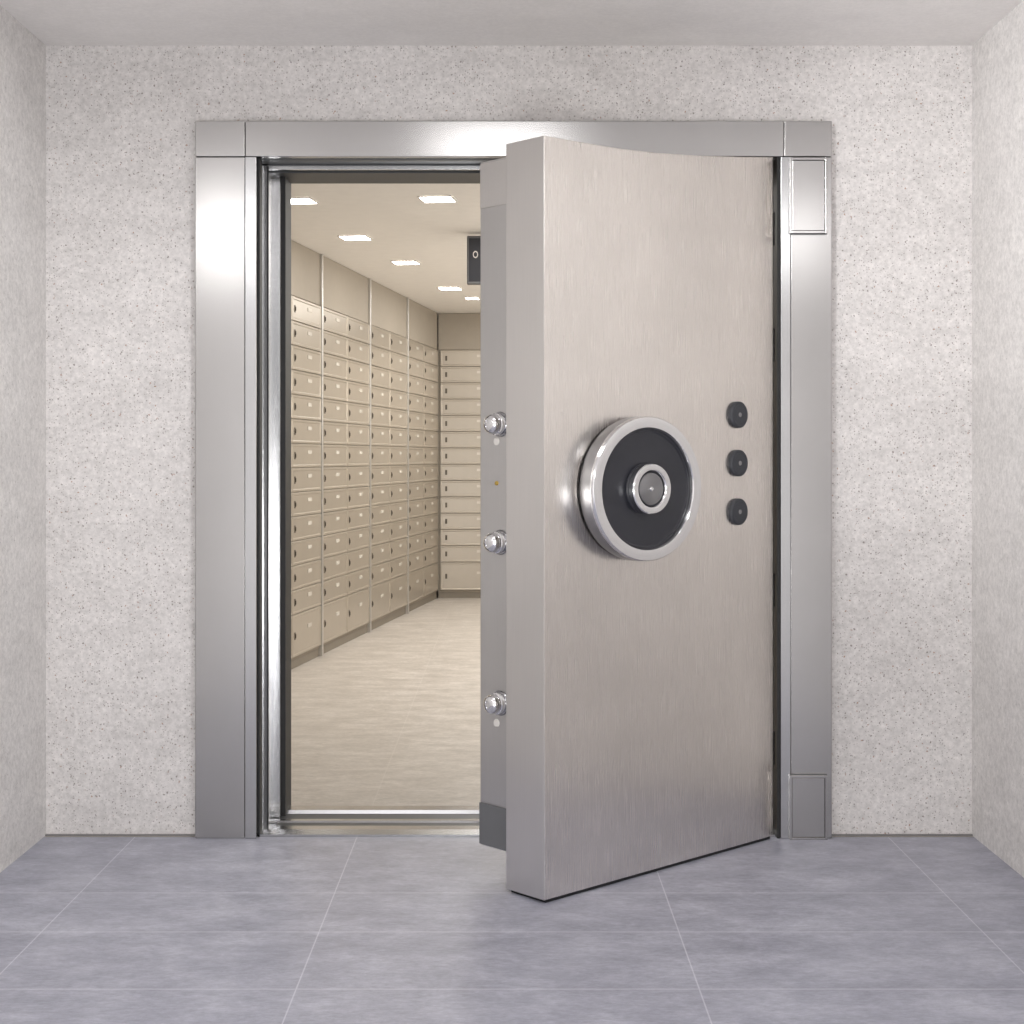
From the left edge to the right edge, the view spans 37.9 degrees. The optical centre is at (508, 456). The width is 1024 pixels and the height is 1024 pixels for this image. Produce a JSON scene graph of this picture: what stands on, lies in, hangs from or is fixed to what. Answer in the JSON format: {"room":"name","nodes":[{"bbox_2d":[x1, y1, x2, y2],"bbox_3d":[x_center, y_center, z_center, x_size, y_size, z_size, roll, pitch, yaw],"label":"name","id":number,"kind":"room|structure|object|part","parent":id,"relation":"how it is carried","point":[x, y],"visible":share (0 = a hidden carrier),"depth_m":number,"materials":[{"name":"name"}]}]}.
{"room":"bank vault anteroom","nodes":[
{"label":"bank vault anteroom","id":0,"kind":"room"},
{"bbox_2d":[0,5,45,872],"bbox_3d":[-1.710,-0.056,2.010,0.300,2.661,6.020,0,0,0],"label":"wall","id":1,"kind":"structure","parent":0,"point":[22,54],"depth_m":4.76,"materials":[{"name":"concrete"}]},
{"bbox_2d":[291,184,480,317],"bbox_3d":[0.000,-1.342,9.850,6.400,0.080,8.900,0,0,0],"label":"ceiling","id":2,"kind":"structure","parent":0,"point":[401,227],"depth_m":8.64,"materials":[{"name":"paint"}]},
{"bbox_2d":[291,197,318,204],"bbox_3d":[-1.070,-1.298,7.550,0.172,0.006,0.172,0,0,8],"label":"ceiling light","id":3,"kind":"object","parent":2,"relation":"attached to","point":[294,200],"visible":0.59,"depth_m":7.53,"materials":[{"name":"plastic"}]},
{"bbox_2d":[291,198,316,203],"bbox_3d":[-1.070,-1.298,7.550,0.156,0.005,0.156,0,0,8],"label":"diffuser","id":4,"kind":"object","parent":3,"relation":"attached to","point":[293,200],"depth_m":7.55,"materials":[{"name":"white"}]},
{"bbox_2d":[337,235,372,240],"bbox_3d":[-0.910,-1.298,8.820,0.172,0.006,0.172,0,0,8],"label":"ceiling light","id":5,"kind":"object","parent":2,"relation":"attached to","point":[344,237],"visible":1,"depth_m":8.79,"materials":[{"name":"plastic"}]},
{"bbox_2d":[341,236,370,239],"bbox_3d":[-0.910,-1.298,8.820,0.156,0.005,0.156,0,0,8],"label":"diffuser","id":6,"kind":"object","parent":5,"relation":"attached to","point":[342,237],"depth_m":8.83,"materials":[{"name":"white"}]},
{"bbox_2d":[390,260,420,264],"bbox_3d":[-0.690,-1.298,9.950,0.172,0.006,0.172,0,0,8],"label":"ceiling light","id":7,"kind":"object","parent":2,"relation":"attached to","point":[404,262],"visible":1,"depth_m":9.92,"materials":[{"name":"plastic"}]},
{"bbox_2d":[393,261,417,264],"bbox_3d":[-0.690,-1.298,9.950,0.156,0.005,0.156,0,0,8],"label":"diffuser","id":8,"kind":"object","parent":7,"relation":"attached to","point":[394,262],"depth_m":9.92,"materials":[{"name":"white"}]},
{"bbox_2d":[417,195,456,202],"bbox_3d":[-0.360,-1.298,7.500,0.172,0.006,0.172,0,0,8],"label":"ceiling light","id":9,"kind":"object","parent":2,"relation":"attached to","point":[439,198],"visible":1,"depth_m":7.49,"materials":[{"name":"plastic"}]},
{"bbox_2d":[419,197,454,202],"bbox_3d":[-0.360,-1.298,7.500,0.156,0.005,0.156,0,0,8],"label":"diffuser","id":10,"kind":"object","parent":9,"relation":"attached to","point":[424,199],"depth_m":7.50,"materials":[{"name":"white"}]},
{"bbox_2d":[437,287,462,289],"bbox_3d":[-0.455,-1.298,11.480,0.172,0.006,0.172,0,0,8],"label":"ceiling light","id":11,"kind":"object","parent":2,"relation":"attached to","point":[440,288],"visible":1,"depth_m":11.46,"materials":[{"name":"plastic"}]},
{"bbox_2d":[439,288,460,289],"bbox_3d":[-0.455,-1.298,11.480,0.156,0.005,0.156,0,0,8],"label":"diffuser","id":12,"kind":"object","parent":11,"relation":"attached to","point":[439,288],"depth_m":11.46,"materials":[{"name":"white"}]},
{"bbox_2d":[464,297,479,299],"bbox_3d":[-0.300,-1.298,12.200,0.114,0.006,0.114,0,0,8],"label":"ceiling light","id":13,"kind":"object","parent":2,"relation":"attached to","point":[466,298],"visible":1,"depth_m":12.18,"materials":[{"name":"white plastic"}]},
{"bbox_2d":[467,236,480,284],"bbox_3d":[-0.064,-1.151,8.656,0.360,0.299,0.067,0,0,0],"label":"sign box","id":14,"kind":"object","parent":2,"relation":"attached to","point":[473,242],"visible":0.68,"depth_m":8.63,"materials":[{"name":"black metal"}]},
{"bbox_2d":[436,318,437,592],"bbox_3d":[0.900,-0.013,14.020,4.600,2.577,0.100,0,0,0],"label":"wall","id":15,"kind":"structure","parent":0,"point":[437,318],"depth_m":13.97,"materials":[{"name":"paint"}]},
{"bbox_2d":[46,46,971,833],"bbox_3d":[0.000,-0.105,5.210,6.400,2.761,0.380,0,0,0],"label":"wall","id":16,"kind":"structure","parent":0,"point":[120,120],"depth_m":5.02,"materials":[{"name":"concrete"}]},
{"bbox_2d":[195,121,831,839],"bbox_3d":[0.015,0.076,5.179,2.128,2.398,0.442,0,0,0],"label":"door frame","id":17,"kind":"structure","parent":16,"relation":"attached to","point":[245,172],"depth_m":4.98,"materials":[{"name":"metal"}]},
{"bbox_3d":[-0.966,0.136,5.000,0.165,2.277,0.040,0,0,0],"label":"jamb casing","id":18,"kind":"part","parent":17,"relation":"part of","materials":[{"name":"metal"}]},
{"bbox_3d":[0.032,1.266,5.200,1.748,0.018,0.400,0,0,0],"label":"sill","id":19,"kind":"part","parent":17,"relation":"part of","materials":[{"name":"metal"}]},
{"bbox_3d":[0.998,1.168,4.971,0.108,0.197,0.019,0,0,0],"label":"bracket plate","id":20,"kind":"part","parent":17,"relation":"part of","materials":[{"name":"metal"}]},
{"bbox_3d":[0.998,-0.871,4.971,0.108,0.234,0.019,0,0,0],"label":"bracket plate","id":21,"kind":"part","parent":17,"relation":"part of","materials":[{"name":"metal"}]},
{"bbox_3d":[1.011,0.136,5.000,0.137,2.277,0.040,0,0,0],"label":"jamb casing","id":22,"kind":"part","parent":17,"relation":"part of","materials":[{"name":"metal"}]},
{"bbox_2d":[479,136,774,902],"bbox_3d":[0.411,0.137,4.713,1.088,2.277,0.424,0,0,-43],"label":"door","id":23,"kind":"structure","parent":16,"relation":"in","point":[628,332],"depth_m":4.49,"materials":[{"name":"metal"}]},
{"bbox_3d":[-0.029,1.113,4.471,0.006,0.125,0.174,0,0,-43],"label":"edge plate","id":24,"kind":"part","parent":23,"relation":"part of","materials":[{"name":"metal"}]},
{"bbox_3d":[-0.028,-0.823,4.470,0.004,0.135,0.172,0,0,-43],"label":"edge plate","id":25,"kind":"part","parent":23,"relation":"part of","materials":[{"name":"metal"}]},
{"bbox_3d":[0.413,0.095,4.457,0.170,0.152,0.020,0,0,-43],"label":"hub stem","id":26,"kind":"part","parent":23,"relation":"part of","materials":[{"name":"metal"}]},
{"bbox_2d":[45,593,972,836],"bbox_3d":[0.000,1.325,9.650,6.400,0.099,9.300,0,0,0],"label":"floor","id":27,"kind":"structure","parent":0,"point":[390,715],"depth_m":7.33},
{"bbox_2d":[291,240,320,668],"bbox_3d":[-1.536,-0.013,8.924,0.500,2.575,1.311,0,0,8],"label":"bank","id":28,"kind":"object","parent":27,"relation":"on","point":[305,262],"visible":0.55,"depth_m":9.19,"materials":[{"name":"metal"}]},
{"bbox_3d":[-1.345,1.077,8.591,0.014,0.252,0.632,0,0,8],"label":"locker door","id":29,"kind":"part","parent":28,"relation":"part of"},
{"bbox_3d":[-1.542,-1.135,8.940,0.484,0.329,1.280,0,0,8],"label":"panel","id":30,"kind":"part","parent":28,"relation":"part of","materials":[{"name":"metal"}]},
{"bbox_3d":[-1.254,-0.744,9.220,0.014,0.143,0.632,0,0,8],"label":"locker door","id":31,"kind":"part","parent":28,"relation":"part of","materials":[{"name":"metal"}]},
{"bbox_3d":[-1.254,0.434,9.220,0.014,0.143,0.632,0,0,8],"label":"locker door","id":32,"kind":"part","parent":28,"relation":"part of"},
{"bbox_3d":[-1.254,0.875,9.220,0.014,0.143,0.632,0,0,8],"label":"locker door","id":33,"kind":"part","parent":28,"relation":"part of","materials":[{"name":"metal"}]},
{"bbox_3d":[-1.254,-0.891,9.220,0.014,0.143,0.632,0,0,8],"label":"locker door","id":34,"kind":"part","parent":28,"relation":"part of","materials":[{"name":"metal"}]},
{"bbox_3d":[-1.254,-0.597,9.220,0.014,0.143,0.632,0,0,8],"label":"locker door","id":35,"kind":"part","parent":28,"relation":"part of","materials":[{"name":"metal"}]},
{"bbox_3d":[-1.254,-0.450,9.220,0.014,0.143,0.632,0,0,8],"label":"locker door","id":36,"kind":"part","parent":28,"relation":"part of","materials":[{"name":"metal"}]},
{"bbox_3d":[-1.254,-0.302,9.220,0.014,0.143,0.632,0,0,8],"label":"locker door","id":37,"kind":"part","parent":28,"relation":"part of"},
{"bbox_3d":[-1.254,-0.155,9.220,0.014,0.143,0.632,0,0,8],"label":"locker door","id":38,"kind":"part","parent":28,"relation":"part of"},
{"bbox_3d":[-1.254,-0.008,9.220,0.014,0.143,0.632,0,0,8],"label":"locker door","id":39,"kind":"part","parent":28,"relation":"part of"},
{"bbox_3d":[-1.254,0.139,9.220,0.014,0.143,0.632,0,0,8],"label":"locker door","id":40,"kind":"part","parent":28,"relation":"part of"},
{"bbox_3d":[-1.254,0.286,9.220,0.014,0.143,0.632,0,0,8],"label":"locker door","id":41,"kind":"part","parent":28,"relation":"part of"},
{"bbox_3d":[-1.254,0.581,9.220,0.014,0.143,0.632,0,0,8],"label":"locker door","id":42,"kind":"part","parent":28,"relation":"part of","materials":[{"name":"metal"}]},
{"bbox_3d":[-1.254,0.728,9.220,0.014,0.143,0.632,0,0,8],"label":"locker door","id":43,"kind":"part","parent":28,"relation":"part of","materials":[{"name":"metal"}]},
{"bbox_3d":[-1.254,1.077,9.220,0.014,0.252,0.632,0,0,8],"label":"locker door","id":44,"kind":"part","parent":28,"relation":"part of","materials":[{"name":"metal"}]},
{"bbox_2d":[319,254,368,655],"bbox_3d":[-1.348,-0.013,10.223,0.500,2.575,1.311,0,0,8],"label":"bank","id":45,"kind":"object","parent":27,"relation":"on","point":[344,398],"visible":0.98,"depth_m":10.10,"materials":[{"name":"metal"}]},
{"bbox_3d":[-1.440,-0.013,9.589,0.500,2.575,0.030,0,0,8],"label":"post","id":46,"kind":"part","parent":45,"relation":"part of","materials":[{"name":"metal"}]},
{"bbox_3d":[-1.157,-0.891,9.889,0.014,0.143,0.632,0,0,8],"label":"locker door","id":47,"kind":"part","parent":45,"relation":"part of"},
{"bbox_3d":[-1.157,-0.744,9.889,0.014,0.143,0.632,0,0,8],"label":"locker door","id":48,"kind":"part","parent":45,"relation":"part of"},
{"bbox_3d":[-1.157,-0.597,9.889,0.014,0.143,0.632,0,0,8],"label":"locker door","id":49,"kind":"part","parent":45,"relation":"part of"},
{"bbox_3d":[-1.157,-0.450,9.889,0.014,0.143,0.632,0,0,8],"label":"locker door","id":50,"kind":"part","parent":45,"relation":"part of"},
{"bbox_3d":[-1.157,-0.302,9.889,0.014,0.143,0.632,0,0,8],"label":"locker door","id":51,"kind":"part","parent":45,"relation":"part of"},
{"bbox_3d":[-1.157,-0.155,9.889,0.014,0.143,0.632,0,0,8],"label":"locker door","id":52,"kind":"part","parent":45,"relation":"part of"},
{"bbox_3d":[-1.157,-0.008,9.889,0.014,0.143,0.632,0,0,8],"label":"locker door","id":53,"kind":"part","parent":45,"relation":"part of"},
{"bbox_3d":[-1.157,0.139,9.889,0.014,0.143,0.632,0,0,8],"label":"locker door","id":54,"kind":"part","parent":45,"relation":"part of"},
{"bbox_3d":[-1.157,0.286,9.889,0.014,0.143,0.632,0,0,8],"label":"locker door","id":55,"kind":"part","parent":45,"relation":"part of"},
{"bbox_3d":[-1.157,0.434,9.889,0.014,0.143,0.632,0,0,8],"label":"locker door","id":56,"kind":"part","parent":45,"relation":"part of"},
{"bbox_3d":[-1.157,0.581,9.889,0.014,0.143,0.632,0,0,8],"label":"locker door","id":57,"kind":"part","parent":45,"relation":"part of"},
{"bbox_3d":[-1.157,0.728,9.889,0.014,0.143,0.632,0,0,8],"label":"locker door","id":58,"kind":"part","parent":45,"relation":"part of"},
{"bbox_3d":[-1.157,0.875,9.889,0.014,0.143,0.632,0,0,8],"label":"locker door","id":59,"kind":"part","parent":45,"relation":"part of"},
{"bbox_3d":[-1.157,1.077,9.889,0.014,0.252,0.632,0,0,8],"label":"locker door","id":60,"kind":"part","parent":45,"relation":"part of","materials":[{"name":"metal"}]},
{"bbox_3d":[-1.354,-1.135,10.239,0.484,0.329,1.280,0,0,8],"label":"panel","id":61,"kind":"part","parent":45,"relation":"part of","materials":[{"name":"metal"}]},
{"bbox_3d":[-1.066,-0.891,10.519,0.014,0.143,0.632,0,0,8],"label":"locker door","id":62,"kind":"part","parent":45,"relation":"part of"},
{"bbox_3d":[-1.066,-0.744,10.519,0.014,0.143,0.632,0,0,8],"label":"locker door","id":63,"kind":"part","parent":45,"relation":"part of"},
{"bbox_3d":[-1.066,-0.597,10.519,0.014,0.143,0.632,0,0,8],"label":"locker door","id":64,"kind":"part","parent":45,"relation":"part of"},
{"bbox_3d":[-1.066,-0.450,10.519,0.014,0.143,0.632,0,0,8],"label":"locker door","id":65,"kind":"part","parent":45,"relation":"part of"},
{"bbox_3d":[-1.066,-0.302,10.519,0.014,0.143,0.632,0,0,8],"label":"locker door","id":66,"kind":"part","parent":45,"relation":"part of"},
{"bbox_3d":[-1.066,-0.155,10.519,0.014,0.143,0.632,0,0,8],"label":"locker door","id":67,"kind":"part","parent":45,"relation":"part of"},
{"bbox_3d":[-1.066,-0.008,10.519,0.014,0.143,0.632,0,0,8],"label":"locker door","id":68,"kind":"part","parent":45,"relation":"part of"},
{"bbox_3d":[-1.066,0.139,10.519,0.014,0.143,0.632,0,0,8],"label":"locker door","id":69,"kind":"part","parent":45,"relation":"part of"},
{"bbox_3d":[-1.066,0.286,10.519,0.014,0.143,0.632,0,0,8],"label":"locker door","id":70,"kind":"part","parent":45,"relation":"part of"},
{"bbox_3d":[-1.066,0.434,10.519,0.014,0.143,0.632,0,0,8],"label":"locker door","id":71,"kind":"part","parent":45,"relation":"part of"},
{"bbox_3d":[-1.066,0.581,10.519,0.014,0.143,0.632,0,0,8],"label":"locker door","id":72,"kind":"part","parent":45,"relation":"part of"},
{"bbox_3d":[-1.066,0.728,10.519,0.014,0.143,0.632,0,0,8],"label":"locker door","id":73,"kind":"part","parent":45,"relation":"part of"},
{"bbox_3d":[-1.066,0.875,10.519,0.014,0.143,0.632,0,0,8],"label":"locker door","id":74,"kind":"part","parent":45,"relation":"part of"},
{"bbox_3d":[-1.066,1.077,10.519,0.014,0.252,0.632,0,0,8],"label":"locker door","id":75,"kind":"part","parent":45,"relation":"part of","materials":[{"name":"metal"}]},
{"bbox_2d":[367,278,406,631],"bbox_3d":[-1.160,-0.013,11.522,0.500,2.575,1.311,0,0,8],"label":"bank","id":76,"kind":"object","parent":27,"relation":"on","point":[387,344],"visible":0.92,"depth_m":11.42,"materials":[{"name":"metal"}]},
{"bbox_3d":[-1.252,-0.013,10.887,0.500,2.575,0.030,0,0,8],"label":"post","id":77,"kind":"part","parent":76,"relation":"part of","materials":[{"name":"metal"}]},
{"bbox_3d":[-0.969,-0.891,11.188,0.014,0.143,0.632,0,0,8],"label":"locker door","id":78,"kind":"part","parent":76,"relation":"part of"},
{"bbox_3d":[-0.969,-0.744,11.188,0.014,0.143,0.632,0,0,8],"label":"locker door","id":79,"kind":"part","parent":76,"relation":"part of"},
{"bbox_3d":[-0.969,-0.597,11.188,0.014,0.143,0.632,0,0,8],"label":"locker door","id":80,"kind":"part","parent":76,"relation":"part of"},
{"bbox_3d":[-0.969,-0.450,11.188,0.014,0.143,0.632,0,0,8],"label":"locker door","id":81,"kind":"part","parent":76,"relation":"part of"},
{"bbox_3d":[-0.969,-0.302,11.188,0.014,0.143,0.632,0,0,8],"label":"locker door","id":82,"kind":"part","parent":76,"relation":"part of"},
{"bbox_3d":[-0.969,-0.155,11.188,0.014,0.143,0.632,0,0,8],"label":"locker door","id":83,"kind":"part","parent":76,"relation":"part of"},
{"bbox_3d":[-0.969,-0.008,11.188,0.014,0.143,0.632,0,0,8],"label":"locker door","id":84,"kind":"part","parent":76,"relation":"part of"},
{"bbox_3d":[-0.969,0.139,11.188,0.014,0.143,0.632,0,0,8],"label":"locker door","id":85,"kind":"part","parent":76,"relation":"part of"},
{"bbox_3d":[-0.969,0.286,11.188,0.014,0.143,0.632,0,0,8],"label":"locker door","id":86,"kind":"part","parent":76,"relation":"part of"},
{"bbox_3d":[-0.969,0.434,11.188,0.014,0.143,0.632,0,0,8],"label":"locker door","id":87,"kind":"part","parent":76,"relation":"part of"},
{"bbox_3d":[-0.969,0.581,11.188,0.014,0.143,0.632,0,0,8],"label":"locker door","id":88,"kind":"part","parent":76,"relation":"part of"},
{"bbox_3d":[-0.969,0.728,11.188,0.014,0.143,0.632,0,0,8],"label":"locker door","id":89,"kind":"part","parent":76,"relation":"part of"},
{"bbox_3d":[-0.969,0.875,11.188,0.014,0.143,0.632,0,0,8],"label":"locker door","id":90,"kind":"part","parent":76,"relation":"part of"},
{"bbox_3d":[-0.969,1.077,11.188,0.014,0.252,0.632,0,0,8],"label":"locker door","id":91,"kind":"part","parent":76,"relation":"part of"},
{"bbox_3d":[-1.166,-1.135,11.538,0.484,0.329,1.280,0,0,8],"label":"panel","id":92,"kind":"part","parent":76,"relation":"part of","materials":[{"name":"metal"}]},
{"bbox_3d":[-0.878,-0.891,11.818,0.014,0.143,0.632,0,0,8],"label":"locker door","id":93,"kind":"part","parent":76,"relation":"part of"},
{"bbox_3d":[-0.878,-0.744,11.818,0.014,0.143,0.632,0,0,8],"label":"locker door","id":94,"kind":"part","parent":76,"relation":"part of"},
{"bbox_3d":[-0.878,-0.597,11.818,0.014,0.143,0.632,0,0,8],"label":"locker door","id":95,"kind":"part","parent":76,"relation":"part of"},
{"bbox_3d":[-0.878,-0.450,11.818,0.014,0.143,0.632,0,0,8],"label":"locker door","id":96,"kind":"part","parent":76,"relation":"part of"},
{"bbox_3d":[-0.878,-0.302,11.818,0.014,0.143,0.632,0,0,8],"label":"locker door","id":97,"kind":"part","parent":76,"relation":"part of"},
{"bbox_3d":[-0.878,-0.155,11.818,0.014,0.143,0.632,0,0,8],"label":"locker door","id":98,"kind":"part","parent":76,"relation":"part of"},
{"bbox_3d":[-0.878,-0.008,11.818,0.014,0.143,0.632,0,0,8],"label":"locker door","id":99,"kind":"part","parent":76,"relation":"part of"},
{"bbox_3d":[-0.878,0.139,11.818,0.014,0.143,0.632,0,0,8],"label":"locker door","id":100,"kind":"part","parent":76,"relation":"part of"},
{"bbox_3d":[-0.878,0.286,11.818,0.014,0.143,0.632,0,0,8],"label":"locker door","id":101,"kind":"part","parent":76,"relation":"part of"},
{"bbox_3d":[-0.878,0.434,11.818,0.014,0.143,0.632,0,0,8],"label":"locker door","id":102,"kind":"part","parent":76,"relation":"part of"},
{"bbox_3d":[-0.878,0.581,11.818,0.014,0.143,0.632,0,0,8],"label":"locker door","id":103,"kind":"part","parent":76,"relation":"part of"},
{"bbox_3d":[-0.878,0.728,11.818,0.014,0.143,0.632,0,0,8],"label":"locker door","id":104,"kind":"part","parent":76,"relation":"part of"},
{"bbox_3d":[-0.878,0.875,11.818,0.014,0.143,0.632,0,0,8],"label":"locker door","id":105,"kind":"part","parent":76,"relation":"part of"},
{"bbox_3d":[-0.878,1.077,11.818,0.014,0.252,0.632,0,0,8],"label":"locker door","id":106,"kind":"part","parent":76,"relation":"part of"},
{"bbox_2d":[406,297,437,612],"bbox_3d":[-0.972,-0.013,12.820,0.500,2.575,1.311,0,0,8],"label":"bank","id":107,"kind":"object","parent":27,"relation":"on","point":[421,322],"visible":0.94,"depth_m":12.74,"materials":[{"name":"metal"}]},
{"bbox_3d":[-1.064,-0.013,12.186,0.500,2.575,0.030,0,0,8],"label":"post","id":108,"kind":"part","parent":107,"relation":"part of","materials":[{"name":"metal"}]},
{"bbox_3d":[-0.781,-0.891,12.487,0.014,0.143,0.632,0,0,8],"label":"locker door","id":109,"kind":"part","parent":107,"relation":"part of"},
{"bbox_3d":[-0.781,-0.744,12.487,0.014,0.143,0.632,0,0,8],"label":"locker door","id":110,"kind":"part","parent":107,"relation":"part of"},
{"bbox_3d":[-0.781,-0.597,12.487,0.014,0.143,0.632,0,0,8],"label":"locker door","id":111,"kind":"part","parent":107,"relation":"part of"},
{"bbox_3d":[-0.781,-0.450,12.487,0.014,0.143,0.632,0,0,8],"label":"locker door","id":112,"kind":"part","parent":107,"relation":"part of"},
{"bbox_3d":[-0.781,-0.302,12.487,0.014,0.143,0.632,0,0,8],"label":"locker door","id":113,"kind":"part","parent":107,"relation":"part of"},
{"bbox_3d":[-0.781,-0.155,12.487,0.014,0.143,0.632,0,0,8],"label":"locker door","id":114,"kind":"part","parent":107,"relation":"part of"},
{"bbox_3d":[-0.781,-0.008,12.487,0.014,0.143,0.632,0,0,8],"label":"locker door","id":115,"kind":"part","parent":107,"relation":"part of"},
{"bbox_3d":[-0.781,0.139,12.487,0.014,0.143,0.632,0,0,8],"label":"locker door","id":116,"kind":"part","parent":107,"relation":"part of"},
{"bbox_3d":[-0.781,0.286,12.487,0.014,0.143,0.632,0,0,8],"label":"locker door","id":117,"kind":"part","parent":107,"relation":"part of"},
{"bbox_3d":[-0.781,0.434,12.487,0.014,0.143,0.632,0,0,8],"label":"locker door","id":118,"kind":"part","parent":107,"relation":"part of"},
{"bbox_3d":[-0.781,0.581,12.487,0.014,0.143,0.632,0,0,8],"label":"locker door","id":119,"kind":"part","parent":107,"relation":"part of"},
{"bbox_3d":[-0.781,0.728,12.487,0.014,0.143,0.632,0,0,8],"label":"locker door","id":120,"kind":"part","parent":107,"relation":"part of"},
{"bbox_3d":[-0.781,0.875,12.487,0.014,0.143,0.632,0,0,8],"label":"locker door","id":121,"kind":"part","parent":107,"relation":"part of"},
{"bbox_3d":[-0.781,1.077,12.487,0.014,0.252,0.632,0,0,8],"label":"locker door","id":122,"kind":"part","parent":107,"relation":"part of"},
{"bbox_3d":[-0.978,-1.135,12.837,0.484,0.329,1.280,0,0,8],"label":"panel","id":123,"kind":"part","parent":107,"relation":"part of","materials":[{"name":"metal"}]},
{"bbox_3d":[-0.690,0.875,13.116,0.014,0.143,0.632,0,0,8],"label":"locker door","id":124,"kind":"part","parent":107,"relation":"part of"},
{"bbox_3d":[-0.690,1.077,13.116,0.014,0.252,0.632,0,0,8],"label":"locker door","id":125,"kind":"part","parent":107,"relation":"part of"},
{"bbox_3d":[-0.690,-0.891,13.116,0.014,0.143,0.632,0,0,8],"label":"locker door","id":126,"kind":"part","parent":107,"relation":"part of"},
{"bbox_3d":[-0.690,-0.744,13.116,0.014,0.143,0.632,0,0,8],"label":"locker door","id":127,"kind":"part","parent":107,"relation":"part of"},
{"bbox_3d":[-0.690,-0.597,13.116,0.014,0.143,0.632,0,0,8],"label":"locker door","id":128,"kind":"part","parent":107,"relation":"part of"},
{"bbox_3d":[-0.690,-0.450,13.116,0.014,0.143,0.632,0,0,8],"label":"locker door","id":129,"kind":"part","parent":107,"relation":"part of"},
{"bbox_3d":[-0.690,-0.302,13.116,0.014,0.143,0.632,0,0,8],"label":"locker door","id":130,"kind":"part","parent":107,"relation":"part of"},
{"bbox_3d":[-0.690,-0.155,13.116,0.014,0.143,0.632,0,0,8],"label":"locker door","id":131,"kind":"part","parent":107,"relation":"part of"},
{"bbox_3d":[-0.690,-0.008,13.116,0.014,0.143,0.632,0,0,8],"label":"locker door","id":132,"kind":"part","parent":107,"relation":"part of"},
{"bbox_3d":[-0.690,0.139,13.116,0.014,0.143,0.632,0,0,8],"label":"locker door","id":133,"kind":"part","parent":107,"relation":"part of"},
{"bbox_3d":[-0.690,0.286,13.116,0.014,0.143,0.632,0,0,8],"label":"locker door","id":134,"kind":"part","parent":107,"relation":"part of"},
{"bbox_3d":[-0.690,0.434,13.116,0.014,0.143,0.632,0,0,8],"label":"locker door","id":135,"kind":"part","parent":107,"relation":"part of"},
{"bbox_3d":[-0.690,0.581,13.116,0.014,0.143,0.632,0,0,8],"label":"locker door","id":136,"kind":"part","parent":107,"relation":"part of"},
{"bbox_3d":[-0.690,0.728,13.116,0.014,0.143,0.632,0,0,8],"label":"locker door","id":137,"kind":"part","parent":107,"relation":"part of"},
{"bbox_2d":[438,313,480,597],"bbox_3d":[0.013,-0.013,13.700,1.304,2.575,0.499,0,0,0],"label":"bank","id":138,"kind":"object","parent":27,"relation":"on","point":[459,334],"visible":0.38,"depth_m":13.46,"materials":[{"name":"metal"}]},
{"bbox_3d":[0.013,-1.135,13.708,1.304,0.329,0.484,0,0,0],"label":"panel","id":139,"kind":"part","parent":138,"relation":"part of","materials":[{"name":"metal"}]},
{"bbox_3d":[-0.305,-0.891,13.463,0.632,0.143,0.014,0,0,0],"label":"locker door","id":140,"kind":"part","parent":138,"relation":"part of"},
{"bbox_3d":[-0.305,-0.744,13.463,0.632,0.143,0.014,0,0,0],"label":"locker door","id":141,"kind":"part","parent":138,"relation":"part of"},
{"bbox_3d":[-0.305,-0.597,13.463,0.632,0.143,0.014,0,0,0],"label":"locker door","id":142,"kind":"part","parent":138,"relation":"part of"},
{"bbox_3d":[-0.305,-0.450,13.463,0.632,0.143,0.014,0,0,0],"label":"locker door","id":143,"kind":"part","parent":138,"relation":"part of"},
{"bbox_3d":[-0.305,-0.302,13.463,0.632,0.143,0.014,0,0,0],"label":"locker door","id":144,"kind":"part","parent":138,"relation":"part of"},
{"bbox_3d":[-0.305,-0.155,13.463,0.632,0.143,0.014,0,0,0],"label":"locker door","id":145,"kind":"part","parent":138,"relation":"part of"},
{"bbox_3d":[-0.305,-0.008,13.463,0.632,0.143,0.014,0,0,0],"label":"locker door","id":146,"kind":"part","parent":138,"relation":"part of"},
{"bbox_3d":[-0.305,0.139,13.463,0.632,0.143,0.014,0,0,0],"label":"locker door","id":147,"kind":"part","parent":138,"relation":"part of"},
{"bbox_3d":[-0.305,0.286,13.463,0.632,0.143,0.014,0,0,0],"label":"locker door","id":148,"kind":"part","parent":138,"relation":"part of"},
{"bbox_3d":[-0.305,0.434,13.463,0.632,0.143,0.014,0,0,0],"label":"locker door","id":149,"kind":"part","parent":138,"relation":"part of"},
{"bbox_3d":[-0.305,0.581,13.463,0.632,0.143,0.014,0,0,0],"label":"locker door","id":150,"kind":"part","parent":138,"relation":"part of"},
{"bbox_3d":[-0.305,0.728,13.463,0.632,0.143,0.014,0,0,0],"label":"locker door","id":151,"kind":"part","parent":138,"relation":"part of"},
{"bbox_3d":[-0.305,0.875,13.463,0.632,0.143,0.014,0,0,0],"label":"locker door","id":152,"kind":"part","parent":138,"relation":"part of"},
{"bbox_3d":[-0.305,1.077,13.463,0.632,0.252,0.014,0,0,0],"label":"locker door","id":153,"kind":"part","parent":138,"relation":"part of","materials":[{"name":"metal"}]},
{"bbox_2d":[0,0,1022,45],"bbox_3d":[0.000,-1.436,2.010,4.400,0.100,6.020,0,0,0],"label":"ceiling","id":154,"kind":"structure","parent":0,"point":[53,22],"depth_m":4.73,"materials":[{"name":"paint"}]},
{"bbox_2d":[0,837,1023,1023],"bbox_3d":[0.000,1.325,2.000,4.400,0.100,6.000,0,0,0],"label":"floor","id":155,"kind":"structure","parent":0,"point":[94,930],"depth_m":3.97,"materials":[{"name":"tile"}]},
{"bbox_2d":[45,834,972,835],"bbox_3d":[0.000,1.272,5.016,3.120,0.005,0.008,0,0,0],"label":"trim","id":156,"kind":"structure","parent":155,"relation":"on","point":[45,834],"depth_m":5.01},
{"bbox_2d":[972,0,1023,877],"bbox_3d":[1.710,-0.056,2.010,0.300,2.661,6.020,0,0,0],"label":"wall","id":157,"kind":"structure","parent":0,"point":[998,55],"depth_m":4.77,"materials":[{"name":"concrete"}]}
]}

